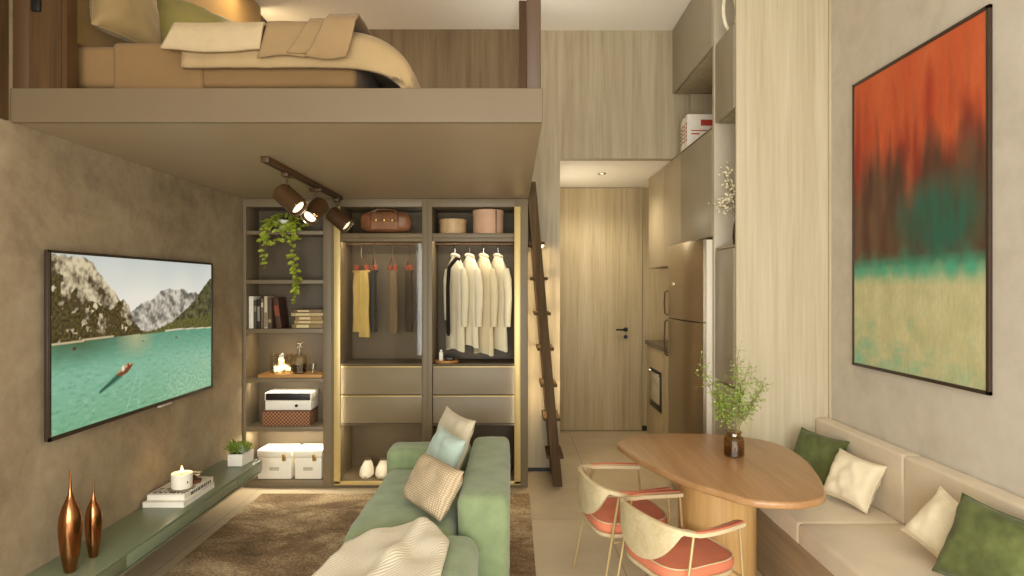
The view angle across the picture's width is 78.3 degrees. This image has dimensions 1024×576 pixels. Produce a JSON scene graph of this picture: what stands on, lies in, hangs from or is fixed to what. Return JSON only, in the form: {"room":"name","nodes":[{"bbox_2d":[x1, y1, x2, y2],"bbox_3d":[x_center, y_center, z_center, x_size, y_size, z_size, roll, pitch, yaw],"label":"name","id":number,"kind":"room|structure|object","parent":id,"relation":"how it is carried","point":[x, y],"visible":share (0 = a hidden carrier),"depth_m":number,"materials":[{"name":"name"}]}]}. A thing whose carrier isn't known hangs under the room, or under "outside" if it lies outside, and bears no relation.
{"room":"studio apartment","nodes":[
{"label":"studio apartment","id":0,"kind":"room"},
{"bbox_2d":[0,0,242,575],"bbox_3d":[-2.020,-0.290,1.750,0.120,3.480,6.700,0,0,0],"label":"wall","id":1,"kind":"structure","parent":0,"point":[56,193],"depth_m":2.91,"materials":[{"name":"paint"}]},
{"bbox_2d":[0,0,8,119],"bbox_3d":[-1.956,-1.340,0.720,0.008,1.380,3.440,0,0,0],"label":"trim","id":2,"kind":"structure","parent":1,"relation":"attached to","point":[4,4],"depth_m":2.42,"materials":[{"name":"brown wood"}]},
{"bbox_2d":[44,250,212,441],"bbox_3d":[-1.935,0.246,3.314,0.046,0.810,1.423,0,0,0],"label":"television","id":3,"kind":"object","parent":1,"relation":"attached to","point":[124,336],"visible":1,"depth_m":3.08,"materials":[{"name":"black"}]},
{"bbox_2d":[26,460,261,575],"bbox_3d":[-1.823,1.200,2.873,0.271,0.087,2.745,0,0,0],"label":"console","id":4,"kind":"object","parent":1,"relation":"attached to","point":[126,542],"visible":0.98,"depth_m":3.05},
{"bbox_2d":[57,471,82,573],"bbox_3d":[-1.800,0.951,2.562,0.085,0.412,0.085,0,0,0],"label":"bronze vase","id":5,"kind":"object","parent":4,"relation":"on","point":[70,523],"visible":1,"depth_m":2.54,"materials":[{"name":"orange metal"}]},
{"bbox_2d":[84,479,102,557],"bbox_3d":[-1.800,0.989,2.705,0.066,0.336,0.066,0,0,0],"label":"bronze vase","id":6,"kind":"object","parent":4,"relation":"on","point":[93,520],"visible":1,"depth_m":2.69,"materials":[{"name":"orange metal"}]},
{"bbox_2d":[142,482,214,507],"bbox_3d":[-1.835,1.142,3.482,0.219,0.029,0.345,0,0,0],"label":"book","id":7,"kind":"object","parent":4,"relation":"on","point":[148,503],"visible":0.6,"depth_m":3.32,"materials":[{"name":"white paper"}]},
{"bbox_2d":[147,476,213,499],"bbox_3d":[-1.835,1.111,3.498,0.200,0.030,0.325,0,0,0],"label":"book","id":8,"kind":"object","parent":7,"relation":"on","point":[165,492],"visible":0.81,"depth_m":3.39,"materials":[{"name":"white paper"}]},
{"bbox_2d":[171,466,192,489],"bbox_3d":[-1.800,1.032,3.430,0.136,0.127,0.136,0,0,0],"label":"candle cup","id":9,"kind":"object","parent":8,"relation":"on","point":[182,479],"visible":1,"depth_m":3.39,"materials":[{"name":"white wax"}]},
{"bbox_2d":[222,438,254,465],"bbox_3d":[-1.783,1.070,4.128,0.207,0.171,0.211,0,0,0],"label":"succulent planter","id":10,"kind":"object","parent":4,"relation":"on","point":[241,454],"visible":1,"depth_m":4.09,"materials":[{"name":"white ceramic"}]},
{"bbox_2d":[28,0,267,87],"bbox_3d":[-1.863,-1.405,3.709,0.195,1.249,2.495,0,0,0],"label":"wall panel","id":11,"kind":"object","parent":1,"relation":"attached to","point":[45,26],"depth_m":2.46,"materials":[{"name":"brown wood"}]},
{"bbox_2d":[77,0,260,46],"bbox_3d":[-1.831,-1.515,3.540,0.064,1.011,1.961,0,0,0],"label":"headboard","id":12,"kind":"object","parent":1,"relation":"attached to","point":[88,35],"visible":0.14,"depth_m":3.57,"materials":[{"name":"beige fabric"}]},
{"bbox_2d":[10,88,542,122],"bbox_3d":[-0.920,-0.714,2.466,2.080,0.134,0.020,0,0,0],"label":"loft edge beam","id":13,"kind":"structure","parent":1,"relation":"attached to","point":[27,105],"depth_m":2.46,"materials":[{"name":"paint"}]},
{"bbox_2d":[16,123,541,198],"bbox_3d":[-0.920,-0.715,3.716,2.080,0.129,2.481,0,0,0],"label":"loft underside","id":14,"kind":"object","parent":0,"point":[351,160],"visible":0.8,"depth_m":3.04,"materials":[{"name":"paint"}]},
{"bbox_2d":[13,0,27,87],"bbox_3d":[-1.924,-1.405,2.496,0.062,1.246,0.068,0,0,0],"label":"post","id":15,"kind":"object","parent":14,"relation":"on","point":[20,7],"visible":0.45,"depth_m":2.46,"materials":[{"name":"wood"}]},
{"bbox_2d":[62,0,76,87],"bbox_3d":[-1.752,-1.405,2.491,0.021,1.249,0.058,0,0,0],"label":"trim","id":16,"kind":"structure","parent":14,"relation":"on","point":[69,7],"depth_m":2.48,"materials":[{"name":"wood"}]},
{"bbox_2d":[77,43,379,87],"bbox_3d":[-1.228,-0.893,3.408,1.216,0.221,1.697,0,0,0],"label":"bed","id":17,"kind":"object","parent":14,"relation":"on","point":[123,65],"visible":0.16,"depth_m":2.57,"materials":[{"name":"brown fabric"}]},
{"bbox_2d":[89,0,160,42],"bbox_3d":[-1.665,-1.229,2.701,0.284,0.433,0.271,0,0,-44],"label":"bed pillow","id":18,"kind":"object","parent":17,"relation":"on","point":[131,21],"visible":0.9,"depth_m":2.62,"materials":[{"name":"beige fabric"}]},
{"bbox_2d":[123,0,231,42],"bbox_3d":[-1.577,-1.233,3.031,0.519,0.442,0.259,0,0,-35],"label":"bed pillow","id":19,"kind":"object","parent":17,"relation":"on","point":[170,11],"visible":0.27,"depth_m":2.99,"materials":[{"name":"fabric"}]},
{"bbox_2d":[181,30,420,87],"bbox_3d":[-0.855,-0.916,3.357,0.942,0.277,1.688,0,0,0],"label":"duvet","id":20,"kind":"object","parent":17,"relation":"on","point":[386,64],"visible":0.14,"depth_m":2.52,"materials":[{"name":"fabric"}]},
{"bbox_2d":[160,22,266,52],"bbox_3d":[-1.187,-1.007,3.291,0.408,0.146,1.619,0,0,0],"label":"folded blanket","id":21,"kind":"object","parent":20,"relation":"on","point":[218,37],"visible":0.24,"depth_m":2.49,"materials":[{"name":"fabric"}]},
{"bbox_2d":[257,14,371,58],"bbox_3d":[-0.790,-0.997,3.260,0.400,0.197,1.588,0,0,1],"label":"throw","id":22,"kind":"object","parent":20,"relation":"on","point":[330,37],"visible":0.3,"depth_m":2.48,"materials":[{"name":"beige fabric"}]},
{"bbox_2d":[261,156,342,199],"bbox_3d":[-1.220,-0.635,3.780,0.040,0.028,1.360,0,0,0],"label":"track rail","id":23,"kind":"object","parent":14,"relation":"attached to","point":[267,160],"visible":0.85,"depth_m":3.54,"materials":[{"name":"metal"}]},
{"bbox_2d":[273,172,307,216],"bbox_3d":[-1.201,-0.502,3.410,0.189,0.236,0.112,0,0,17],"label":"track spotlight","id":24,"kind":"object","parent":23,"relation":"hanging from","point":[285,195],"visible":1,"depth_m":3.37,"materials":[{"name":"metal"}]},
{"bbox_2d":[300,188,328,225],"bbox_3d":[-1.221,-0.502,3.896,0.112,0.236,0.189,0,0,22],"label":"track spotlight","id":25,"kind":"object","parent":23,"relation":"hanging from","point":[316,209],"visible":0.95,"depth_m":3.87,"materials":[{"name":"metal"}]},
{"bbox_2d":[326,198,352,232],"bbox_3d":[-1.201,-0.502,4.383,0.189,0.236,0.112,0,0,9],"label":"track spotlight","id":26,"kind":"object","parent":23,"relation":"hanging from","point":[339,219],"visible":1,"depth_m":4.34,"materials":[{"name":"metal"}]},
{"bbox_2d":[519,1,525,87],"bbox_3d":[0.079,-1.405,4.470,0.057,1.246,0.060,0,0,0],"label":"post","id":27,"kind":"object","parent":14,"relation":"on","point":[522,4],"visible":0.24,"depth_m":4.44,"materials":[{"name":"wood"}]},
{"bbox_2d":[526,0,540,87],"bbox_3d":[0.086,-1.405,2.506,0.055,1.246,0.088,0,0,0],"label":"post","id":28,"kind":"object","parent":14,"relation":"on","point":[533,7],"visible":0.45,"depth_m":2.46,"materials":[{"name":"wood"}]},
{"bbox_2d":[123,431,762,575],"bbox_3d":[-0.075,1.500,2.500,4.050,0.100,8.200,0,0,0],"label":"floor","id":29,"kind":"structure","parent":0,"point":[556,512],"depth_m":4.08,"materials":[{"name":"tile"}]},
{"bbox_2d":[243,199,330,486],"bbox_3d":[-1.636,0.401,4.695,0.642,2.098,0.250,0,0,0],"label":"open shelf unit","id":30,"kind":"object","parent":29,"relation":"on","point":[264,349],"visible":0.62,"depth_m":4.74,"materials":[{"name":"paint"}]},
{"bbox_2d":[249,296,261,327],"bbox_3d":[-1.908,0.178,4.675,0.034,0.235,0.150,0,0,0],"label":"book","id":31,"kind":"object","parent":30,"relation":"on","point":[251,298],"visible":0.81,"depth_m":4.60,"materials":[{"name":"white paper"}]},
{"bbox_2d":[264,296,274,327],"bbox_3d":[-1.801,0.178,4.675,0.024,0.235,0.151,0,0,0],"label":"book","id":32,"kind":"object","parent":30,"relation":"on","point":[265,297],"visible":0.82,"depth_m":4.60,"materials":[{"name":"white paper"}]},
{"bbox_2d":[268,298,275,327],"bbox_3d":[-1.772,0.185,4.675,0.028,0.222,0.151,0,0,0],"label":"book","id":33,"kind":"object","parent":30,"relation":"on","point":[271,317],"visible":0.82,"depth_m":4.60,"materials":[{"name":"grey paper"}]},
{"bbox_2d":[257,443,300,478],"bbox_3d":[-1.732,1.288,4.678,0.255,0.212,0.223,0,0,0],"label":"storage box","id":34,"kind":"object","parent":30,"relation":"on","point":[278,459],"visible":0.88,"depth_m":4.59,"materials":[{"name":"white cardboard"}]},
{"bbox_2d":[272,297,288,327],"bbox_3d":[-1.719,0.182,4.675,0.067,0.228,0.151,0,0,0],"label":"book","id":35,"kind":"object","parent":30,"relation":"on","point":[279,303],"visible":1,"depth_m":4.62,"materials":[{"name":"brown paper"}]},
{"bbox_2d":[256,212,307,304],"bbox_3d":[-1.664,-0.219,4.599,0.360,0.679,0.212,0,0,0],"label":"trailing ivy","id":36,"kind":"object","parent":30,"relation":"on","point":[288,225],"visible":0.95,"depth_m":4.54,"materials":[{"name":"green plant"}]},
{"bbox_2d":[277,220,287,230],"bbox_3d":[-1.680,-0.458,4.645,0.104,0.080,0.104,0,0,0],"label":"pot","id":37,"kind":"object","parent":30,"relation":"on","point":[283,222],"depth_m":4.60,"materials":[{"name":"white ceramic"}]},
{"bbox_2d":[261,406,317,425],"bbox_3d":[-1.650,0.952,4.685,0.358,0.114,0.198,0,0,0],"label":"woven box","id":38,"kind":"object","parent":30,"relation":"on","point":[269,417],"visible":0.81,"depth_m":4.59,"materials":[{"name":"wicker"}]},
{"bbox_2d":[265,389,318,409],"bbox_3d":[-1.637,0.829,4.686,0.341,0.128,0.193,0,0,0],"label":"box","id":39,"kind":"object","parent":38,"relation":"on","point":[275,399],"visible":1,"depth_m":4.60,"materials":[{"name":"white paper"}]},
{"bbox_2d":[258,371,322,377],"bbox_3d":[-1.620,0.643,4.683,0.470,0.024,0.195,0,0,0],"label":"wooden tray","id":40,"kind":"object","parent":30,"relation":"on","point":[269,374],"visible":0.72,"depth_m":4.59,"materials":[{"name":"brown wood"}]},
{"bbox_2d":[292,324,322,327],"bbox_3d":[-1.498,0.280,4.680,0.225,0.033,0.161,0,0,0],"label":"book","id":41,"kind":"object","parent":30,"relation":"on","point":[293,325],"visible":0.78,"depth_m":4.60,"materials":[{"name":"white paper"}]},
{"bbox_2d":[294,443,322,478],"bbox_3d":[-1.487,1.288,4.678,0.206,0.212,0.223,0,0,0],"label":"storage box","id":42,"kind":"object","parent":30,"relation":"on","point":[309,456],"visible":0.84,"depth_m":4.59,"materials":[{"name":"white cardboard"}]},
{"bbox_2d":[162,494,535,575],"bbox_3d":[-0.815,1.442,2.850,1.870,0.013,3.100,0,0,0],"label":"rug","id":43,"kind":"object","parent":29,"relation":"on","point":[274,534],"visible":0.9,"depth_m":3.60,"materials":[{"name":"brown carpet"}]},
{"bbox_2d":[344,436,509,575],"bbox_3d":[-0.366,1.162,2.885,0.723,0.545,1.881,0,0,0],"label":"sofa","id":44,"kind":"object","parent":43,"relation":"on","point":[476,525],"visible":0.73,"depth_m":2.77,"materials":[{"name":"green fabric"}]},
{"bbox_2d":[312,517,449,575],"bbox_3d":[-0.480,0.983,2.310,0.473,0.070,0.722,0,0,0],"label":"throw blanket","id":45,"kind":"object","parent":44,"relation":"on","point":[418,547],"visible":1,"depth_m":2.31,"materials":[{"name":"beige fabric"}]},
{"bbox_2d":[344,469,464,542],"bbox_3d":[-0.479,1.133,3.108,0.476,0.244,0.983,0,0,0],"label":"seat cushion","id":46,"kind":"object","parent":44,"relation":"on","point":[387,507],"depth_m":2.87,"materials":[{"name":"green fabric"}]},
{"bbox_2d":[348,535,478,575],"bbox_3d":[-0.422,1.123,2.302,0.573,0.221,0.712,0,0,0],"label":"seat cushion","id":47,"kind":"object","parent":44,"relation":"on","point":[462,556],"depth_m":2.42,"materials":[{"name":"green fabric"}]},
{"bbox_2d":[403,453,463,521],"bbox_3d":[-0.366,0.899,2.869,0.174,0.213,0.362,0,0,-34],"label":"sofa cushion","id":48,"kind":"object","parent":44,"relation":"on","point":[432,485],"visible":1,"depth_m":2.78,"materials":[{"name":"beige fabric"}]},
{"bbox_2d":[426,425,465,467],"bbox_3d":[-0.360,0.863,3.170,0.161,0.290,0.316,0,0,-31],"label":"sofa cushion","id":49,"kind":"object","parent":44,"relation":"on","point":[445,447],"visible":0.58,"depth_m":3.11,"materials":[{"name":"blue fabric"}]},
{"bbox_2d":[436,406,475,469],"bbox_3d":[-0.334,0.840,3.421,0.160,0.336,0.372,0,0,-31],"label":"sofa cushion","id":50,"kind":"object","parent":44,"relation":"on","point":[462,428],"visible":0.42,"depth_m":3.33,"materials":[{"name":"fabric"}]},
{"bbox_2d":[331,199,426,486],"bbox_3d":[-0.967,0.401,4.752,0.697,2.098,0.396,0,0,0],"label":"wardrobe","id":51,"kind":"object","parent":29,"relation":"on","point":[379,380],"visible":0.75,"depth_m":4.62,"materials":[{"name":"paint"}]},
{"bbox_2d":[353,270,369,336],"bbox_3d":[-1.136,0.118,4.761,0.186,0.501,0.051,0,0,38],"label":"trousers","id":52,"kind":"object","parent":51,"relation":"in","point":[361,324],"visible":1,"depth_m":4.73,"materials":[{"name":"yellow fabric"}]},
{"bbox_2d":[359,458,373,478],"bbox_3d":[-1.085,1.344,4.705,0.105,0.104,0.230,0,0,-6],"label":"shoe","id":53,"kind":"object","parent":51,"relation":"on","point":[367,468],"visible":1,"depth_m":4.64,"materials":[{"name":"white fabric"}]},
{"bbox_2d":[370,270,378,331],"bbox_3d":[-1.045,0.098,4.762,0.052,0.461,0.188,0,0,-19],"label":"trousers","id":54,"kind":"object","parent":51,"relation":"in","point":[373,277],"visible":0.98,"depth_m":4.70,"materials":[{"name":"black fabric"}]},
{"bbox_2d":[375,458,386,478],"bbox_3d":[-0.968,1.344,4.705,0.105,0.104,0.230,0,0,-6],"label":"shoe","id":55,"kind":"object","parent":51,"relation":"on","point":[381,469],"visible":0.77,"depth_m":4.63,"materials":[{"name":"white fabric"}]},
{"bbox_2d":[341,233,421,237],"bbox_3d":[-0.954,-0.384,4.763,0.600,0.032,0.345,0,0,0],"label":"shelf","id":56,"kind":"object","parent":51,"relation":"attached to","point":[343,235],"depth_m":4.59,"materials":[{"name":"paint"}]},
{"bbox_2d":[360,209,412,232],"bbox_3d":[-0.935,-0.491,4.676,0.390,0.181,0.180,0,0,0],"label":"leather bag","id":57,"kind":"object","parent":51,"relation":"on","point":[374,221],"visible":0.98,"depth_m":4.61,"materials":[{"name":"brown leather"}]},
{"bbox_2d":[387,270,397,332],"bbox_3d":[-0.906,0.103,4.759,0.050,0.471,0.194,0,0,-27],"label":"trousers","id":58,"kind":"object","parent":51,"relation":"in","point":[392,314],"visible":1,"depth_m":4.71,"materials":[{"name":"beige fabric"}]},
{"bbox_2d":[404,270,413,331],"bbox_3d":[-0.783,0.098,4.759,0.055,0.461,0.182,0,0,-20],"label":"trousers","id":59,"kind":"object","parent":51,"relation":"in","point":[408,320],"visible":1,"depth_m":4.69,"materials":[{"name":"brown fabric"}]},
{"bbox_2d":[427,199,527,486],"bbox_3d":[-0.251,0.401,4.752,0.734,2.098,0.396,0,0,0],"label":"wardrobe","id":60,"kind":"object","parent":29,"relation":"on","point":[490,391],"visible":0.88,"depth_m":4.59,"materials":[{"name":"paint"}]},
{"bbox_2d":[439,218,466,232],"bbox_3d":[-0.441,-0.456,4.710,0.204,0.110,0.204,0,0,0],"label":"round box","id":61,"kind":"object","parent":60,"relation":"on","point":[448,225],"visible":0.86,"depth_m":4.62,"materials":[{"name":"beige cardboard"}]},
{"bbox_2d":[432,233,513,237],"bbox_3d":[-0.278,-0.384,4.763,0.606,0.032,0.345,0,0,0],"label":"shelf","id":62,"kind":"object","parent":60,"relation":"attached to","point":[434,235],"depth_m":4.59,"materials":[{"name":"paint"}]},
{"bbox_2d":[473,209,503,232],"bbox_3d":[-0.178,-0.490,4.710,0.234,0.178,0.234,0,0,0],"label":"round box","id":63,"kind":"object","parent":60,"relation":"on","point":[484,220],"visible":0.83,"depth_m":4.61,"materials":[{"name":"cardboard"}]},
{"bbox_2d":[528,182,563,486],"bbox_3d":[0.242,0.337,4.765,0.274,2.224,0.360,0,0,0],"label":"ladder","id":64,"kind":"object","parent":29,"relation":"on","point":[554,453],"visible":0.94,"depth_m":4.59,"materials":[{"name":"brown wood"}]},
{"bbox_2d":[573,463,671,575],"bbox_3d":[0.538,1.174,3.068,0.405,0.552,0.486,0,0,-9],"label":"dining chair","id":65,"kind":"object","parent":29,"relation":"on","point":[601,511],"visible":0.82,"depth_m":2.97,"materials":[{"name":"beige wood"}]},
{"bbox_2d":[645,340,667,433],"bbox_3d":[1.512,0.636,5.285,0.545,1.628,1.170,0,0,0],"label":"base cabinet","id":66,"kind":"object","parent":29,"relation":"on","point":[657,422],"depth_m":5.41,"materials":[{"name":"wood"}]},
{"bbox_2d":[648,367,661,412],"bbox_3d":[1.234,0.880,5.470,0.034,0.340,0.420,0,0,0],"label":"oven","id":67,"kind":"object","parent":66,"relation":"in","point":[655,376],"visible":1,"depth_m":5.41,"materials":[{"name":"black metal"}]},
{"bbox_2d":[645,340,667,352],"bbox_3d":[1.510,0.502,5.285,0.540,0.034,1.170,0,0,0],"label":"countertop","id":68,"kind":"structure","parent":66,"relation":"on","point":[659,344],"depth_m":5.51,"materials":[{"name":"stone"}]},
{"bbox_2d":[617,489,745,575],"bbox_3d":[0.688,1.174,2.610,0.405,0.552,0.486,0,0,-22],"label":"dining chair","id":69,"kind":"object","parent":29,"relation":"on","point":[656,547],"visible":1,"depth_m":2.49,"materials":[{"name":"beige fabric"}]},
{"bbox_2d":[664,239,712,488],"bbox_3d":[1.441,0.562,4.321,0.638,1.735,0.738,0,0,0],"label":"refrigerator","id":70,"kind":"object","parent":29,"relation":"on","point":[690,264],"visible":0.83,"depth_m":4.10,"materials":[{"name":"silver metal"}]},
{"bbox_2d":[674,0,734,433],"bbox_3d":[1.521,-0.289,4.246,0.528,3.478,1.378,0,0,0],"label":"shelving","id":71,"kind":"object","parent":29,"relation":"on","point":[723,134],"visible":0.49,"depth_m":3.91,"materials":[{"name":"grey wood"}]},
{"bbox_2d":[673,0,712,93],"bbox_3d":[1.520,-1.774,4.441,0.520,0.508,0.989,0,0,0],"label":"upper cabinet","id":72,"kind":"object","parent":71,"relation":"attached to","point":[693,32],"visible":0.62,"depth_m":4.47,"materials":[{"name":"brown wood"}]},
{"bbox_2d":[681,129,712,242],"bbox_3d":[1.520,-0.665,4.323,0.520,0.680,0.754,0,0,0],"label":"upper cabinet","id":73,"kind":"object","parent":71,"relation":"attached to","point":[697,160],"visible":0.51,"depth_m":4.28,"materials":[{"name":"brown wood"}]},
{"bbox_2d":[685,114,712,147],"bbox_3d":[1.390,-1.143,4.602,0.231,0.245,0.046,0,0,0],"label":"book","id":74,"kind":"object","parent":71,"relation":"on","point":[696,125],"visible":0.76,"depth_m":4.58,"materials":[{"name":"white paper"}]},
{"bbox_2d":[708,162,734,244],"bbox_3d":[1.277,-0.499,3.697,0.198,0.499,0.207,0,0,0],"label":"dried flowers","id":75,"kind":"object","parent":71,"relation":"on","point":[731,189],"visible":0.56,"depth_m":3.71,"materials":[{"name":"white plant"}]},
{"bbox_2d":[715,24,734,123],"bbox_3d":[1.520,-1.258,3.732,0.520,0.475,0.348,0,0,0],"label":"upper cabinet","id":76,"kind":"object","parent":71,"relation":"attached to","point":[725,50],"visible":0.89,"depth_m":3.73,"materials":[{"name":"brown wood"}]},
{"bbox_2d":[617,433,824,575],"bbox_3d":[0.926,1.110,2.800,0.816,0.680,1.081,0,0,0],"label":"dining table","id":77,"kind":"object","parent":29,"relation":"on","point":[719,485],"visible":0.97,"depth_m":2.82,"materials":[{"name":"brown wood"}]},
{"bbox_2d":[694,340,772,451],"bbox_3d":[1.010,0.505,2.882,0.378,0.527,0.187,0,0,0],"label":"plant","id":78,"kind":"object","parent":77,"relation":"on","point":[720,402],"visible":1,"depth_m":2.88,"materials":[{"name":"plant"}]},
{"bbox_2d":[715,247,734,435],"bbox_3d":[1.520,0.609,3.732,0.520,1.682,0.348,0,0,0],"label":"tall cabinet","id":79,"kind":"object","parent":29,"relation":"on","point":[725,258],"visible":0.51,"depth_m":3.71,"materials":[{"name":"brown wood"}]},
{"bbox_2d":[756,418,1023,575],"bbox_3d":[1.514,1.088,2.540,0.545,0.723,1.983,0,0,0],"label":"bench","id":80,"kind":"object","parent":29,"relation":"on","point":[834,537],"visible":0.55,"depth_m":2.69,"materials":[{"name":"beige fabric"}]},
{"bbox_2d":[794,427,849,485],"bbox_3d":[1.581,0.882,3.260,0.162,0.262,0.299,0,0,-26],"label":"bench cushion","id":81,"kind":"object","parent":80,"relation":"on","point":[820,451],"visible":0.51,"depth_m":3.20,"materials":[{"name":"fabric"}]},
{"bbox_2d":[759,494,899,543],"bbox_3d":[1.472,1.068,3.134,0.460,0.105,0.795,0,0,0],"label":"seat cushion","id":82,"kind":"object","parent":80,"relation":"on","point":[834,510],"depth_m":2.84,"materials":[{"name":"beige fabric"}]},
{"bbox_2d":[823,448,886,513],"bbox_3d":[1.591,0.896,2.940,0.159,0.232,0.265,0,0,-18],"label":"bench cushion","id":83,"kind":"object","parent":80,"relation":"on","point":[854,480],"visible":0.97,"depth_m":2.88,"materials":[{"name":"beige fabric"}]},
{"bbox_2d":[816,418,919,524],"bbox_3d":[1.742,0.889,3.134,0.088,0.324,0.795,0,0,0],"label":"cushion","id":84,"kind":"object","parent":80,"relation":"on","point":[889,499],"depth_m":2.89,"materials":[{"name":"beige fabric"}]},
{"bbox_2d":[799,524,944,575],"bbox_3d":[1.472,1.068,2.142,0.459,0.105,1.184,0,0,0],"label":"seat cushion","id":85,"kind":"object","parent":80,"relation":"on","point":[839,549],"depth_m":2.47,"materials":[{"name":"beige fabric"}]},
{"bbox_2d":[901,486,958,556],"bbox_3d":[1.600,0.885,2.320,0.161,0.255,0.271,0,0,-13],"label":"bench cushion","id":86,"kind":"object","parent":80,"relation":"on","point":[931,525],"visible":0.57,"depth_m":2.32,"materials":[{"name":"beige fabric"}]},
{"bbox_2d":[905,456,1023,524],"bbox_3d":[1.743,0.889,2.141,0.088,0.324,1.185,0,0,0],"label":"cushion","id":87,"kind":"object","parent":80,"relation":"on","point":[924,476],"depth_m":2.48,"materials":[{"name":"beige fabric"}]},
{"bbox_2d":[932,492,1023,575],"bbox_3d":[1.576,0.865,2.060,0.186,0.295,0.320,0,0,-18],"label":"bench cushion","id":88,"kind":"object","parent":80,"relation":"on","point":[982,539],"visible":1,"depth_m":2.05,"materials":[{"name":"fabric"}]},
{"bbox_2d":[254,0,690,29],"bbox_3d":[-0.075,-2.080,1.750,4.050,0.100,6.700,0,0,0],"label":"ceiling","id":89,"kind":"structure","parent":0,"point":[376,14],"depth_m":4.63,"materials":[{"name":"paint"}]},
{"bbox_2d":[528,30,690,467],"bbox_3d":[-0.086,-0.290,5.002,3.747,3.480,0.090,0,0,0],"label":"wall","id":90,"kind":"structure","parent":0,"point":[608,95],"depth_m":4.96,"materials":[{"name":"brown wood"}]},
{"bbox_2d":[369,29,518,87],"bbox_3d":[-0.790,-1.405,4.947,1.820,1.249,0.020,0,0,0],"label":"wall panel","id":91,"kind":"object","parent":90,"relation":"attached to","point":[438,58],"depth_m":4.94,"materials":[{"name":"brown wood"}]},
{"bbox_2d":[560,188,670,430],"bbox_3d":[1.044,0.215,6.450,1.487,2.470,0.100,0,0,0],"label":"wall","id":92,"kind":"structure","parent":0,"point":[654,281],"depth_m":6.40,"materials":[{"name":"brown wood"}]},
{"bbox_2d":[649,154,680,268],"bbox_3d":[1.516,-0.598,5.285,0.491,0.835,1.130,0,0,0],"label":"upper cabinet","id":93,"kind":"object","parent":92,"relation":"attached to","point":[665,185],"visible":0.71,"depth_m":5.24,"materials":[{"name":"beige wood"}]},
{"bbox_2d":[560,161,670,187],"bbox_3d":[1.044,-1.065,5.748,1.487,0.090,1.403,0,0,0],"label":"ceiling","id":94,"kind":"structure","parent":0,"point":[573,174],"depth_m":5.60,"materials":[{"name":"paint"}]},
{"bbox_2d":[735,0,827,450],"bbox_3d":[1.524,-0.290,3.546,0.526,3.480,0.022,0,0,0],"label":"wood wall panel","id":95,"kind":"object","parent":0,"point":[781,46],"visible":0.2,"depth_m":3.54,"materials":[{"name":"brown wood"}]},
{"bbox_2d":[831,0,1023,497],"bbox_3d":[1.847,-0.290,2.500,0.120,3.480,8.200,0,0,0],"label":"wall","id":96,"kind":"structure","parent":0,"point":[978,436],"depth_m":2.63,"materials":[{"name":"paint"}]},
{"bbox_2d":[828,0,830,418],"bbox_3d":[1.781,-0.290,3.527,0.012,3.480,0.015,0,0,0],"label":"trim","id":97,"kind":"structure","parent":96,"relation":"attached to","point":[829,1],"depth_m":3.52,"materials":[{"name":"brown wood"}]},
{"bbox_2d":[852,4,992,395],"bbox_3d":[1.778,-0.328,2.807,0.015,1.456,0.939,0,0,0],"label":"painting","id":98,"kind":"object","parent":96,"relation":"attached to","point":[922,122],"visible":1,"depth_m":2.68,"materials":[{"name":"multicoloured paint"}]},
{"bbox_3d":[0.339,0.215,5.749,0.079,2.470,1.403,0,0,0],"label":"wall","id":99,"kind":"structure","parent":0,"visible":0},
{"bbox_2d":[560,188,641,429],"bbox_3d":[0.850,0.216,6.359,0.936,2.456,0.076,0,0,0],"label":"door","id":100,"kind":"structure","parent":99,"relation":"in","point":[601,228],"depth_m":6.38,"materials":[{"name":"brown wood"}]},
{"label":"clothes hanger","id":101,"kind":"object","parent":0,"visible":0},
{"bbox_2d":[443,253,468,351],"bbox_3d":[-0.431,0.106,4.759,0.088,0.742,0.322,0,0,-36],"label":"shirt","id":102,"kind":"object","parent":101,"relation":"hanging from","point":[459,280],"visible":0.8,"depth_m":4.68,"materials":[{"name":"beige fabric"}]},
{"bbox_2d":[446,257,459,335],"bbox_3d":[-0.434,0.060,4.627,0.118,0.581,0.023,0,0,-31],"label":"scarf","id":103,"kind":"object","parent":102,"relation":"hanging from","point":[455,259],"visible":1,"depth_m":4.60,"materials":[{"name":"black fabric"}]},
{"label":"clothes hanger","id":104,"kind":"object","parent":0,"visible":0},
{"bbox_2d":[463,253,482,347],"bbox_3d":[-0.322,0.091,4.758,0.086,0.712,0.322,0,0,-33],"label":"shirt","id":105,"kind":"object","parent":104,"relation":"hanging from","point":[475,311],"visible":0.66,"depth_m":4.67,"materials":[{"name":"fabric"}]},
{"label":"clothes hanger","id":106,"kind":"object","parent":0,"visible":0},
{"bbox_2d":[474,253,497,355],"bbox_3d":[-0.215,0.121,4.760,0.082,0.772,0.322,0,0,-36],"label":"shirt","id":107,"kind":"object","parent":106,"relation":"hanging from","point":[490,280],"visible":0.73,"depth_m":4.68,"materials":[{"name":"beige fabric"}]},
{"label":"clothes hanger","id":108,"kind":"object","parent":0,"visible":0},
{"bbox_2d":[491,253,511,351],"bbox_3d":[-0.105,0.106,4.760,0.088,0.742,0.322,0,0,-32],"label":"shirt","id":109,"kind":"object","parent":108,"relation":"hanging from","point":[503,273],"visible":0.71,"depth_m":4.67,"materials":[{"name":"beige fabric"}]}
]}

